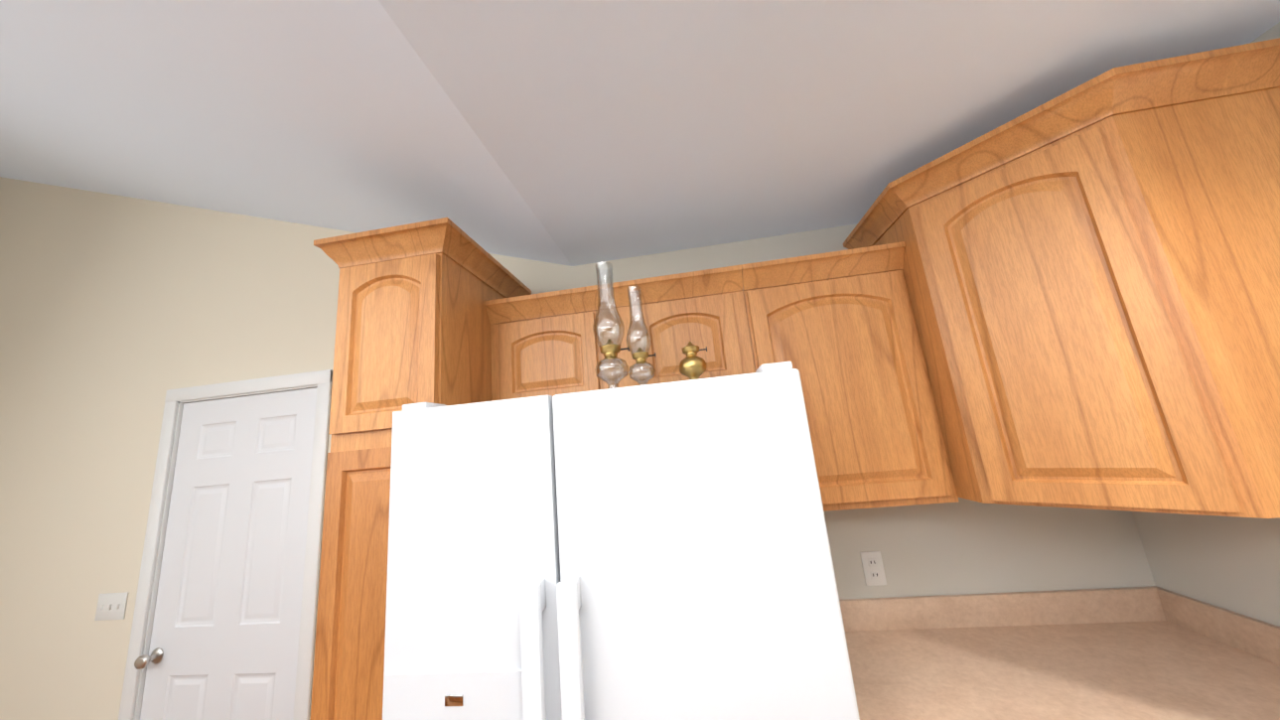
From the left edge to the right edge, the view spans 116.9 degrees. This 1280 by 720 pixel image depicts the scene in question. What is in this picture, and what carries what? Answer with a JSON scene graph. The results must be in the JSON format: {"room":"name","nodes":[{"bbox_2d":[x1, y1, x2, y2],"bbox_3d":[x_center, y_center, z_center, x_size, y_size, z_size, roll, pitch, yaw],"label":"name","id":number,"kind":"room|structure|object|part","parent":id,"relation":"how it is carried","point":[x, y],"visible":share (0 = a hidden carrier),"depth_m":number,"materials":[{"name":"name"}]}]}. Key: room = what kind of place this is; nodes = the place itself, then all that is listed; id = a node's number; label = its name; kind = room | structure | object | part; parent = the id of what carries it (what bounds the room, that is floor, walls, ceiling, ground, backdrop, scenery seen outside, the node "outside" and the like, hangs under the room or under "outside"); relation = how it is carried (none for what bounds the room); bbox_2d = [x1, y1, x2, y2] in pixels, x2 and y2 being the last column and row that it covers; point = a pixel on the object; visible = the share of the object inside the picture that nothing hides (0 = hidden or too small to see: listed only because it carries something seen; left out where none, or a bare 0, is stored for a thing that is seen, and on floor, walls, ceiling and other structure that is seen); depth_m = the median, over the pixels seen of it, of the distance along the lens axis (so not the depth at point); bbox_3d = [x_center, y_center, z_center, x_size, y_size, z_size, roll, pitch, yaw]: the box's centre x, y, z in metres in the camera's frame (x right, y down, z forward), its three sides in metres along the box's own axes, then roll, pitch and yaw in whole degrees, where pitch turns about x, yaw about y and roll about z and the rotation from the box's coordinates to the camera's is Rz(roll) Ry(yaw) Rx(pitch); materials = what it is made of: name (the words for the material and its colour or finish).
{"room":"kitchen","nodes":[
{"label":"kitchen","id":0,"kind":"room"},
{"bbox_2d":[0,176,1155,719],"bbox_3d":[-1.171,0.273,1.948,6.120,3.785,0.169,-7,-12,7],"label":"wall","id":1,"kind":"structure","parent":0,"point":[119,316],"depth_m":2.05,"materials":[{"name":"paint"}]},
{"bbox_2d":[94,591,128,620],"bbox_3d":[-2.537,1.182,1.883,0.165,0.118,0.014,-7,-12,7],"label":"switch plate","id":2,"kind":"object","parent":1,"relation":"attached to","point":[111,606],"visible":1,"depth_m":1.88,"materials":[{"name":"white plastic"}]},
{"bbox_2d":[118,369,332,719],"bbox_3d":[-1.899,1.163,1.867,0.961,2.148,0.157,-7,-12,7],"label":"door frame","id":3,"kind":"structure","parent":1,"relation":"attached to","point":[322,379],"depth_m":1.88,"materials":[{"name":"white wood"}]},
{"bbox_2d":[134,387,317,719],"bbox_3d":[-1.900,1.175,1.797,0.817,2.042,0.103,-7,-12,7],"label":"door","id":4,"kind":"structure","parent":1,"relation":"in","point":[224,639],"depth_m":1.86,"materials":[{"name":"white painted wood"},{"name":"satin nickel"}]},
{"bbox_2d":[484,264,755,401],"bbox_3d":[-0.078,-0.043,1.601,0.990,0.437,0.337,-7,-12,7],"label":"upper cabinet","id":5,"kind":"object","parent":1,"relation":"attached to","point":[544,344],"visible":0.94,"depth_m":1.47,"materials":[{"name":"brown wood"}]},
{"bbox_2d":[741,241,958,511],"bbox_3d":[0.704,0.076,1.468,0.553,0.866,0.337,-7,-12,7],"label":"upper cabinet","id":6,"kind":"object","parent":1,"relation":"attached to","point":[838,330],"visible":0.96,"depth_m":1.33,"materials":[{"name":"brown wood"}]},
{"bbox_2d":[843,37,1279,518],"bbox_3d":[1.263,-0.127,1.204,0.770,1.028,0.770,-7,-12,7],"label":"upper cabinet","id":7,"kind":"object","parent":1,"relation":"attached to","point":[1091,270],"visible":1,"depth_m":0.95,"materials":[{"name":"brown wood"}]},
{"bbox_2d":[0,0,1279,266],"bbox_3d":[-1.754,-1.625,-1.078,6.120,1.375,6.880,-7,-12,7],"label":"ceiling","id":8,"kind":"structure","parent":0,"point":[572,131],"depth_m":1.08,"materials":[{"name":"paint"}]},
{"bbox_2d":[1132,21,1279,626],"bbox_3d":[1.361,-0.089,-1.884,0.140,2.510,6.740,-7,-12,7],"label":"wall","id":9,"kind":"structure","parent":0,"point":[1230,563],"depth_m":1.18,"materials":[{"name":"paint"}]},
{"bbox_3d":[-1.459,1.544,-1.723,6.120,0.100,6.880,-7,-12,7],"label":"floor","id":10,"kind":"structure","parent":0,"visible":0},
{"bbox_2d":[310,217,531,719],"bbox_3d":[-0.697,0.812,1.363,0.480,2.416,0.655,-7,-12,7],"label":"pantry cabinet","id":11,"kind":"object","parent":10,"relation":"on","point":[413,325],"visible":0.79,"depth_m":1.23,"materials":[{"name":"brown wood"}]},
{"bbox_2d":[382,361,859,719],"bbox_3d":[0.006,1.002,1.087,0.944,1.800,0.870,-7,-12,7],"label":"refrigerator","id":12,"kind":"object","parent":10,"relation":"on","point":[697,579],"depth_m":0.81,"materials":[{"name":"white metal"}]},
{"bbox_3d":[-0.320,0.927,0.790,0.388,1.678,0.075,-7,-12,7],"label":"refrigerator door","id":13,"kind":"part","parent":12,"relation":"part of","materials":[{"name":"white metal"}]},
{"bbox_2d":[592,262,629,388],"bbox_3d":[-0.094,-0.090,1.231,0.112,0.441,0.104,-7,-12,7],"label":"oil lamp","id":14,"kind":"object","parent":12,"relation":"on","point":[610,349],"visible":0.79,"depth_m":1.22,"materials":[{"name":"clear glass"}]},
{"bbox_2d":[626,284,656,385],"bbox_3d":[0.000,-0.057,1.181,0.086,0.339,0.080,-7,-12,7],"label":"oil lamp","id":15,"kind":"object","parent":12,"relation":"on","point":[640,355],"visible":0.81,"depth_m":1.17,"materials":[{"name":"clear glass"}]},
{"bbox_2d":[678,341,707,379],"bbox_3d":[0.160,0.021,1.174,0.090,0.156,0.083,-7,-12,7],"label":"oil lamp","id":16,"kind":"object","parent":12,"relation":"on","point":[692,365],"visible":0.77,"depth_m":1.15,"materials":[{"name":"gold metal"}]},
{"bbox_3d":[1.348,1.198,0.310,0.699,0.873,1.997,-7,-12,7],"label":"base cabinet","id":17,"kind":"object","parent":10,"relation":"on","visible":0},
{"bbox_2d":[839,595,1089,719],"bbox_3d":[0.741,0.904,1.147,0.510,0.140,0.645,-7,-12,7],"label":"countertop","id":18,"kind":"structure","parent":17,"relation":"on","point":[910,659],"depth_m":1.16,"materials":[{"name":"beige laminate"}]},
{"bbox_2d":[922,585,1279,719],"bbox_3d":[1.135,0.520,-0.560,0.757,0.140,3.999,-7,-12,7],"label":"countertop","id":19,"kind":"structure","parent":17,"relation":"on","point":[1154,652],"depth_m":1.16,"materials":[{"name":"beige laminate"}]}
]}

